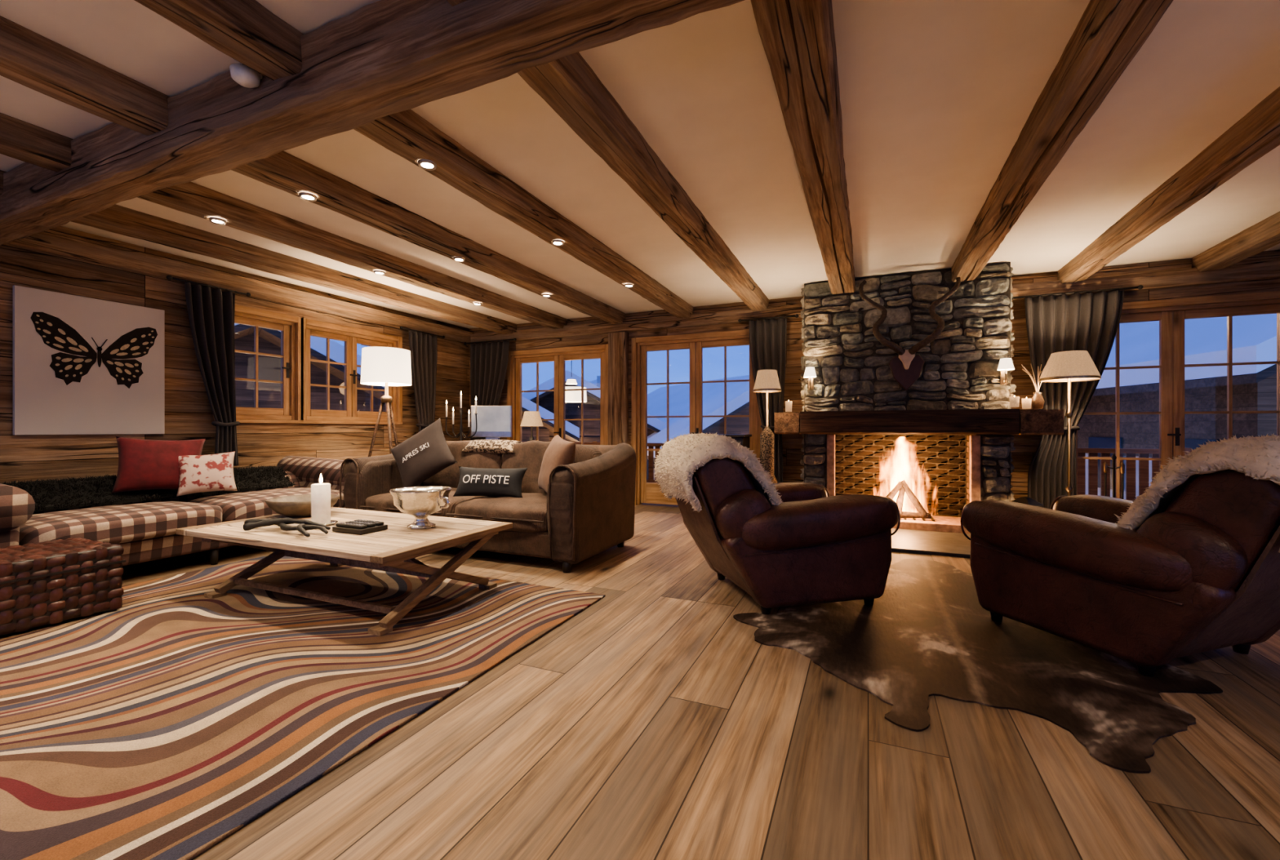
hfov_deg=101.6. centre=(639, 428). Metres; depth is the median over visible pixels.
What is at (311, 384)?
muntin
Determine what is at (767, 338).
drape
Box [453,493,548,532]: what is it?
seat cushion
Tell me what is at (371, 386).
muntin
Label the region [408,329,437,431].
drape
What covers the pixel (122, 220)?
ceiling beam
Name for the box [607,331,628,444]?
trim
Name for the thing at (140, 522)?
seat cushion
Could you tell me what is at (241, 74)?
smoke detector
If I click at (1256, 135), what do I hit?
ceiling beam
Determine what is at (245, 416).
frame
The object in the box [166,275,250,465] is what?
curtain
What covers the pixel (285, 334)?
stile
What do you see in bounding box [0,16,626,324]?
ceiling beam
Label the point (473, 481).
pillow
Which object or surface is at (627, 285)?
recessed light
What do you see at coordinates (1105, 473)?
tool
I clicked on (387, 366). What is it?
tripod floor lamp
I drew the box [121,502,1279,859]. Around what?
floor
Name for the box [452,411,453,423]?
candle
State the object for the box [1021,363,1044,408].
vase
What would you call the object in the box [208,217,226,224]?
recessed light
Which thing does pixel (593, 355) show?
rail
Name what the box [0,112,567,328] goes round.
ceiling beam
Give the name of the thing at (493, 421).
computer monitor
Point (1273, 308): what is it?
rail
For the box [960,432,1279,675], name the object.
armchair
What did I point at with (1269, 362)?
muntin
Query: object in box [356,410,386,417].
rail
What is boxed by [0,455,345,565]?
plaid sofa
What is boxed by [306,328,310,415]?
stile
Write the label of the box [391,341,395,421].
frame
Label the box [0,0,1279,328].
ceiling
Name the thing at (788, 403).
votive candle
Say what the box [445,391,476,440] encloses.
candelabra
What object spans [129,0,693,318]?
ceiling beam
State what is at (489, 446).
throw blanket
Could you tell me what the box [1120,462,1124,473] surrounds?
grip
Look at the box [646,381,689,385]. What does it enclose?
muntin
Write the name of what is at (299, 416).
window frame
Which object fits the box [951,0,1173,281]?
ceiling beam
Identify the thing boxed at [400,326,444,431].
curtain
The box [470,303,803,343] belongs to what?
wooden beam
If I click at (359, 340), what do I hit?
rail
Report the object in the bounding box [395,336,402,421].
window frame
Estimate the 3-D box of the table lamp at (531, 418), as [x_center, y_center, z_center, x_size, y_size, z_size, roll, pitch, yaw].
[-1.445,0.054,6.983,0.306,0.570,0.306,0,0,24]
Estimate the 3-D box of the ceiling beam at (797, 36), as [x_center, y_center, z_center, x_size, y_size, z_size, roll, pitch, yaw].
[0.502,-1.596,1.799,0.268,0.169,8.880,0,0,24]
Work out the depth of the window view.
10.41 m
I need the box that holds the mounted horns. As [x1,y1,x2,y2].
[858,271,960,390]
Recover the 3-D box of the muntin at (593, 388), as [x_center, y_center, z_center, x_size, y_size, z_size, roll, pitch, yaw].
[-0.882,-0.600,8.010,0.642,0.024,0.028,0,0,24]
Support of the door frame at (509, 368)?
attached to the wall at (1025, 446)
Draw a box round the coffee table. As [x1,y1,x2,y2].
[175,506,512,635]
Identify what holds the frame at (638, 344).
attached to the wall at (1025, 446)
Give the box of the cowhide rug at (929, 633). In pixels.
[733,558,1222,773]
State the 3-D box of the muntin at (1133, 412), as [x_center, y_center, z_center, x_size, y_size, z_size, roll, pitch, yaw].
[4.981,-0.160,5.449,0.677,0.024,0.028,0,0,24]
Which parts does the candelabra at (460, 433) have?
arm, arm, stem, arm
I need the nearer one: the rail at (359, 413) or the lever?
the lever
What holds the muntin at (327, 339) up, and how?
attached to the leaf glass
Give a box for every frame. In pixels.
[235,413,291,419]
[289,322,295,419]
[295,316,306,420]
[306,415,391,421]
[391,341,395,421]
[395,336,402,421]
[506,351,512,439]
[512,355,515,440]
[604,343,608,444]
[631,337,637,504]
[637,342,642,504]
[755,391,757,457]
[757,404,762,460]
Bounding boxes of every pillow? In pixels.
[111,435,205,493]
[176,450,237,496]
[389,417,457,487]
[453,466,527,497]
[537,434,575,492]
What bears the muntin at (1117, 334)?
attached to the leaf glass
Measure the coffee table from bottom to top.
0.436 m
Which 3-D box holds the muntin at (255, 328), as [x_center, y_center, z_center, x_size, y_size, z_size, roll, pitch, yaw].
[-4.261,-0.685,5.801,0.030,0.900,0.024,0,0,24]
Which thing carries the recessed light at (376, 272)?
in the ceiling
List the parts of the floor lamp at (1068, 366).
lamp shade, shade trim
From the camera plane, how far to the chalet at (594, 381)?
43.04 m
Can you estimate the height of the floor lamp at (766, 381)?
1.739 m
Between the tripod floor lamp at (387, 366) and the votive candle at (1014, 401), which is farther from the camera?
the tripod floor lamp at (387, 366)
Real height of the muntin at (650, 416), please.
0.024 m
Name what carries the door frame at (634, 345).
attached to the wall at (1025, 446)
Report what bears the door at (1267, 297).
in the wall at (1025, 446)
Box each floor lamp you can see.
[360,346,411,456]
[752,368,781,483]
[1038,350,1101,495]
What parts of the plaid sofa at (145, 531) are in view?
arm panel, arm panel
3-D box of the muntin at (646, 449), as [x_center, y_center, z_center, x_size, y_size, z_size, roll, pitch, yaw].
[0.399,0.305,7.450,0.657,0.024,0.028,0,0,24]
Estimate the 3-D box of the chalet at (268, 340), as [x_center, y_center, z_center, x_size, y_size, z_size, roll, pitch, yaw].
[-11.743,1.250,15.473,11.200,8.700,11.300,0,0,-39]
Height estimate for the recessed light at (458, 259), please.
0.018 m
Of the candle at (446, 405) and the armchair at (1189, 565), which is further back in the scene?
the candle at (446, 405)
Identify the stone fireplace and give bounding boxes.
[773,262,1063,557]
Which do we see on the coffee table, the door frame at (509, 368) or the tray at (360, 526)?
the tray at (360, 526)
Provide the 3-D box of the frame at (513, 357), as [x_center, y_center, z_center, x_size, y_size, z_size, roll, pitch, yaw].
[-2.033,-0.050,8.516,0.055,2.300,0.120,0,0,24]
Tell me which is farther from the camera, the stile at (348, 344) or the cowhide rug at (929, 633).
the stile at (348, 344)
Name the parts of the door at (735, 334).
door leaf stile, door leaf stile, frame, door leaf stile, door leaf stile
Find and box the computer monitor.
[471,404,511,439]
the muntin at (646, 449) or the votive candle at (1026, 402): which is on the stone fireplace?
the votive candle at (1026, 402)
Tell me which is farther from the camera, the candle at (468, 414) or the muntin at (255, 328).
the candle at (468, 414)
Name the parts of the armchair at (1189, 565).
arm, arm, panel, panel, panel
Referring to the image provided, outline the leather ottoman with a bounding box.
[0,537,125,635]
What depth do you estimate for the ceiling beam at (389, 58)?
2.20 m
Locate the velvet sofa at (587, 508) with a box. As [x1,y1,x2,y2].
[339,440,635,573]
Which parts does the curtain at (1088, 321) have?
rod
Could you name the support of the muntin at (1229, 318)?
attached to the leaf glass
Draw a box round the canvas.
[12,284,164,435]
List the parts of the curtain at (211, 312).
rod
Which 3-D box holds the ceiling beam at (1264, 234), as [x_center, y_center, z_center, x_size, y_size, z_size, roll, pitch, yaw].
[3.628,-1.596,0.764,0.215,0.168,9.485,0,0,24]
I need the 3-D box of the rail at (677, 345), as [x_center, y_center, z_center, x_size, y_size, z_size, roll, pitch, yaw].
[0.399,-1.163,7.451,0.657,0.085,0.055,0,0,24]
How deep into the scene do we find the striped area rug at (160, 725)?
2.15 m
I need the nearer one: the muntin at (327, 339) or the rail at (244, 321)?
the rail at (244, 321)
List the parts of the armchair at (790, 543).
panel, panel, arm, panel, arm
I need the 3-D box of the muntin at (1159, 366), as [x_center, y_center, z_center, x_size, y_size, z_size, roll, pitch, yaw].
[4.981,-0.630,5.449,0.677,0.024,0.028,0,0,24]
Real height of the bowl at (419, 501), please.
0.250 m
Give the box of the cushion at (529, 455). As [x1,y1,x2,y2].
[501,440,601,493]
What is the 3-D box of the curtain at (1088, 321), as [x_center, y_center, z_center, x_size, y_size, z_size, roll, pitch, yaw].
[4.449,-0.173,5.363,1.102,2.486,0.156,0,0,26]
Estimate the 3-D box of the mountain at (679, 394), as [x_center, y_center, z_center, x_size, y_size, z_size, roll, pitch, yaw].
[5.157,0.850,39.181,14.200,9.500,14.300,0,0,-28]
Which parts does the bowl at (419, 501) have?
handle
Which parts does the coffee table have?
cross rail, leg, leg, cross rail, leg, leg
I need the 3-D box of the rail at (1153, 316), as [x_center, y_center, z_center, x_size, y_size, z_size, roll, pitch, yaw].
[4.981,-1.143,5.449,0.677,0.085,0.055,0,0,24]
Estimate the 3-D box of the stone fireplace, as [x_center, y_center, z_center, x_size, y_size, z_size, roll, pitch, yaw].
[2.737,-0.287,5.404,2.630,2.775,1.695,0,0,24]
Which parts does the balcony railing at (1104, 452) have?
rail, rail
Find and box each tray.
[332,519,387,534]
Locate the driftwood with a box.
[243,516,330,537]
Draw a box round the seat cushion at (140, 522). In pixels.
[18,501,222,545]
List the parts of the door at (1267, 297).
door leaf stile, door leaf stile, handle, plate, door leaf stile, frame, door leaf stile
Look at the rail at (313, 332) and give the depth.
6.55 m
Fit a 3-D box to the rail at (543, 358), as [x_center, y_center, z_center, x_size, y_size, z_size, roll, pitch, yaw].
[-1.633,-1.103,8.339,0.642,0.085,0.055,0,0,24]
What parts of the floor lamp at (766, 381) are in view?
shade trim, lamp shade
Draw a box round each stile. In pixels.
[280,324,289,415]
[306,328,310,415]
[344,335,356,417]
[385,342,391,411]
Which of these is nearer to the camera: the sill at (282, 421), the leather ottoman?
the leather ottoman
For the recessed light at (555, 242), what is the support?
in the ceiling
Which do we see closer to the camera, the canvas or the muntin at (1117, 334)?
the canvas
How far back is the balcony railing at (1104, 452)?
6.89 m
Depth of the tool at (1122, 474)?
4.61 m
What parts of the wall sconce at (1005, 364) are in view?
arm, lamp shade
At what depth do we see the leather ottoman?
2.91 m
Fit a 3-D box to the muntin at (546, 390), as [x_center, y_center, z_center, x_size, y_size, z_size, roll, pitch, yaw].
[-1.633,-0.600,8.338,0.642,0.024,0.028,0,0,24]
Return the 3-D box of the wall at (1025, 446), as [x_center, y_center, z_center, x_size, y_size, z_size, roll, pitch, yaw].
[2.143,-0.290,6.703,10.840,2.780,0.200,0,0,24]
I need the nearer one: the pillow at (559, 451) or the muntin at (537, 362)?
the pillow at (559, 451)
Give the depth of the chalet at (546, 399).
24.37 m
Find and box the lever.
[1167,433,1179,435]
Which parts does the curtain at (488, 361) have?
rod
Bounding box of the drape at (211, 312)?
[184,282,238,465]
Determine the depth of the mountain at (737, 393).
20.95 m
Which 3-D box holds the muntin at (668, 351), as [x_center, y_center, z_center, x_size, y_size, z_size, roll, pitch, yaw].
[0.399,-0.170,7.450,0.024,1.900,0.030,0,0,24]
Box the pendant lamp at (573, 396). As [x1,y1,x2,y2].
[564,378,586,402]
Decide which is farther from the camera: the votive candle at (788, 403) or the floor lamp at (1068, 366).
the votive candle at (788, 403)
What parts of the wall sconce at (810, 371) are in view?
lamp shade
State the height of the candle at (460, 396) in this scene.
0.175 m
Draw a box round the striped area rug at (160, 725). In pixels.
[0,555,604,859]
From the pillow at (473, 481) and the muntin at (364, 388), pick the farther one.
the muntin at (364, 388)
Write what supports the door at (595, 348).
in the wall at (1025, 446)
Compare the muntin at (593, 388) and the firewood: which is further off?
the muntin at (593, 388)
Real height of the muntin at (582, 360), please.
1.840 m
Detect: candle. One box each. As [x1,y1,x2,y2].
[311,473,337,525]
[445,404,447,417]
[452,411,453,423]
[460,395,462,408]
[468,413,470,426]
[475,400,476,413]
[785,400,792,411]
[1009,395,1019,407]
[1021,396,1031,408]
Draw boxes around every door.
[510,344,604,444]
[635,328,755,502]
[1075,290,1279,494]
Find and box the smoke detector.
[229,63,262,88]
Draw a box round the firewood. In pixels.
[886,479,934,520]
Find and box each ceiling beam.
[0,0,742,244]
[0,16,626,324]
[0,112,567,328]
[0,169,516,333]
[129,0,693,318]
[445,0,768,311]
[752,0,855,293]
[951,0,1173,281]
[1057,87,1279,284]
[1191,211,1279,271]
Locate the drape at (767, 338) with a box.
[748,317,786,482]
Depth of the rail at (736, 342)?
7.08 m
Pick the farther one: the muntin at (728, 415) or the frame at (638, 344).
the frame at (638, 344)
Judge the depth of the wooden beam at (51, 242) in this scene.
5.16 m
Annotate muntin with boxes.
[235,349,283,357]
[235,377,283,383]
[253,325,257,407]
[310,359,346,364]
[310,383,346,388]
[326,337,329,409]
[356,386,384,391]
[369,345,373,411]
[520,389,554,392]
[520,418,554,420]
[536,361,538,440]
[564,387,599,391]
[564,418,599,420]
[581,359,583,444]
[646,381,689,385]
[646,415,689,417]
[646,448,661,450]
[666,350,669,441]
[702,379,749,382]
[702,414,749,417]
[724,346,726,434]
[1077,456,1160,460]
[1083,411,1160,414]
[1104,364,1160,369]
[1115,322,1119,497]
[1184,360,1279,367]
[1184,410,1279,413]
[1226,315,1232,439]
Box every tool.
[1104,472,1106,496]
[1120,472,1121,498]
[1121,473,1124,498]
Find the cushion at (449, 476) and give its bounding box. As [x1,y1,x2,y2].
[422,440,503,487]
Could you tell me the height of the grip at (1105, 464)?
0.100 m
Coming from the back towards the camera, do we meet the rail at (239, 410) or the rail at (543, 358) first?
the rail at (543, 358)
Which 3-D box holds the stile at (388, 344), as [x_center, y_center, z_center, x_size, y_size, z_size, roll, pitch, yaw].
[-3.562,-0.680,7.401,0.055,1.050,0.070,0,0,24]
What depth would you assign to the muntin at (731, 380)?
7.09 m
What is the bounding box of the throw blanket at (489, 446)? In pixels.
[460,439,521,453]
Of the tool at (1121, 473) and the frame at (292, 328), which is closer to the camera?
the tool at (1121, 473)
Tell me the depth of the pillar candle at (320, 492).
3.50 m
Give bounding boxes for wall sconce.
[803,366,816,390]
[997,357,1014,384]
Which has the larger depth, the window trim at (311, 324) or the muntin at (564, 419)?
the muntin at (564, 419)
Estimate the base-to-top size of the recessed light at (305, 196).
0.018 m
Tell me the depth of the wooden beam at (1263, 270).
5.17 m
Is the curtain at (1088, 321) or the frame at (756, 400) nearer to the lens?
the curtain at (1088, 321)
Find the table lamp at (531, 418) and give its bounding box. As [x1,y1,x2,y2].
[520,410,543,440]
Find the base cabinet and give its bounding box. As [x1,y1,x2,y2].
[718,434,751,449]
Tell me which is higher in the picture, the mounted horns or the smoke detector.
the smoke detector
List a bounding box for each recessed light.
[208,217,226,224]
[298,191,316,201]
[373,270,385,275]
[417,159,436,170]
[453,256,465,262]
[473,302,481,305]
[542,293,551,297]
[551,240,564,245]
[624,283,633,287]
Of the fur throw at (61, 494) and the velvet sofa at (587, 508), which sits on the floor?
the velvet sofa at (587, 508)
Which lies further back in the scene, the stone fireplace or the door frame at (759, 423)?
the door frame at (759, 423)
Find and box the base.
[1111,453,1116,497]
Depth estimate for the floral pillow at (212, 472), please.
4.43 m
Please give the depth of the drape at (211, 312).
5.25 m
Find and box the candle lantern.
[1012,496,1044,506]
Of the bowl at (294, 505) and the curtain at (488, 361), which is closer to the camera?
the bowl at (294, 505)
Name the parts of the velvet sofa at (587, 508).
arm, arm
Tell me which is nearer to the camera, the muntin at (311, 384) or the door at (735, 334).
the muntin at (311, 384)
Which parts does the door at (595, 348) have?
door leaf stile, door leaf stile, frame, door leaf stile, door leaf stile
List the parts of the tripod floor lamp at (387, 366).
leg, lamp shade, leg, leg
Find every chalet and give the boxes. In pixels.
[234,323,385,411]
[521,370,666,479]
[521,395,579,441]
[588,379,596,385]
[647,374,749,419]
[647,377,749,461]
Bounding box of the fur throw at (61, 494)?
[0,464,295,511]
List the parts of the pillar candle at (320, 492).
dish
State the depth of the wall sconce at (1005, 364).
5.13 m
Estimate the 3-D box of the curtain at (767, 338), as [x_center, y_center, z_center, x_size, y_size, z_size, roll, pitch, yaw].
[1.616,-0.173,6.609,0.752,2.486,0.156,0,0,26]
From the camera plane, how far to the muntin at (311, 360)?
6.55 m
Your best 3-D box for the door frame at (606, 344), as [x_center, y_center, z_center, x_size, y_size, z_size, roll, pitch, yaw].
[-0.476,-0.075,7.740,0.070,2.350,0.054,0,0,24]
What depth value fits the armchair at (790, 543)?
3.06 m
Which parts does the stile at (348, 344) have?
door leaf stile, handle, plate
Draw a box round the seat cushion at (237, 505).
[188,487,345,521]
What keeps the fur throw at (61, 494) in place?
on the plaid sofa at (145, 531)
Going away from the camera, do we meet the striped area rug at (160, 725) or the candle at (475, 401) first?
the striped area rug at (160, 725)
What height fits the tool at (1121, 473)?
0.640 m
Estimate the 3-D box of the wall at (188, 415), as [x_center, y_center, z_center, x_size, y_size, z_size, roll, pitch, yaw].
[-4.857,-0.290,4.468,0.200,2.780,9.900,0,0,24]
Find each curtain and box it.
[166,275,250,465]
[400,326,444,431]
[463,337,516,439]
[737,314,798,482]
[1012,284,1143,509]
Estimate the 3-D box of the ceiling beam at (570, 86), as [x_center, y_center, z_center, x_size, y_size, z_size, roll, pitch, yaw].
[-0.321,-1.595,2.489,0.217,0.170,9.485,0,0,24]
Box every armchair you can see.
[653,431,900,613]
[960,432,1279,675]
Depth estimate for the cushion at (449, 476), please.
5.17 m
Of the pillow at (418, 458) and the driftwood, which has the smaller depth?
the driftwood
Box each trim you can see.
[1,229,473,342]
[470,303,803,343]
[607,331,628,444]
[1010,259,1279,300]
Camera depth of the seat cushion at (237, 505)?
4.48 m
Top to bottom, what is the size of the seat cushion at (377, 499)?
0.323 m
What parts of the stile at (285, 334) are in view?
handle, plate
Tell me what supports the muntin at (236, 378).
attached to the leaf glass
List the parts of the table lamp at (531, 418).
lamp shade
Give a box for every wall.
[0,226,469,483]
[469,249,1279,501]
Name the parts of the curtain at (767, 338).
rod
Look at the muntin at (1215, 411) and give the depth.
5.09 m
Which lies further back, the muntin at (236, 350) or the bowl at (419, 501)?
the muntin at (236, 350)
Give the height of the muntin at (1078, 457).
0.024 m
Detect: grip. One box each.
[1103,462,1107,472]
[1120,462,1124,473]
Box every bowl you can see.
[264,493,339,517]
[389,485,452,528]
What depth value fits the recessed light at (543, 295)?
5.91 m
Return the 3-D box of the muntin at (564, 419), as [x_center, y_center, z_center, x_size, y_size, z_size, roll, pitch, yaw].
[-0.882,-0.140,8.010,0.642,0.024,0.028,0,0,24]
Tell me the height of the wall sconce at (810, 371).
0.250 m
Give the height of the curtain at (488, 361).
2.486 m
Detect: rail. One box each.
[234,315,283,330]
[235,406,283,414]
[310,328,346,341]
[310,408,346,416]
[356,337,387,346]
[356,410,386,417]
[520,355,554,363]
[564,352,599,360]
[646,342,689,351]
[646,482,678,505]
[702,337,749,347]
[1119,311,1161,323]
[1184,303,1279,319]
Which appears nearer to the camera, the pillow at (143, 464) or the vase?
the pillow at (143, 464)
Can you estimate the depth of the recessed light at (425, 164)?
2.98 m
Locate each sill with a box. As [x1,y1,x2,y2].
[214,418,303,423]
[302,420,402,424]
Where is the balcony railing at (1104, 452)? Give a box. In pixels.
[521,440,1194,500]
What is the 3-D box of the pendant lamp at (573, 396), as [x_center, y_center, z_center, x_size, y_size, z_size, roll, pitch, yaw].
[-1.169,-1.040,8.914,0.520,1.160,0.520,0,0,24]
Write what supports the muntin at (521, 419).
attached to the leaf glass
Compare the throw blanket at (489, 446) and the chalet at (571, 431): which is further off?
the chalet at (571, 431)
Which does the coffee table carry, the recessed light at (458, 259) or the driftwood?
the driftwood
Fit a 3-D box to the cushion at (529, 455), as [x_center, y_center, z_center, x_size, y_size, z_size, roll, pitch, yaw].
[-0.842,0.400,4.917,1.032,0.565,0.335,0,-10,24]
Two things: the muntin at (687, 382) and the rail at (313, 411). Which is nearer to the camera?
the rail at (313, 411)
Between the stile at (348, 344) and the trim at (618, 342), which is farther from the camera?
the trim at (618, 342)
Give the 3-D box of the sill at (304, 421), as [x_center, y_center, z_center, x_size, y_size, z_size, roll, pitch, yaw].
[-3.728,-0.080,6.828,0.099,0.039,1.450,0,0,24]
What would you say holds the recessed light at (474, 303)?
in the ceiling
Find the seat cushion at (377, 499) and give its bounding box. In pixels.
[365,487,484,517]
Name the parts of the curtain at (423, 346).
rod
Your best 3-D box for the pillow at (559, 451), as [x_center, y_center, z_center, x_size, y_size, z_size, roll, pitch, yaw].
[-0.713,0.320,4.460,0.258,0.550,0.598,0,0,-21]

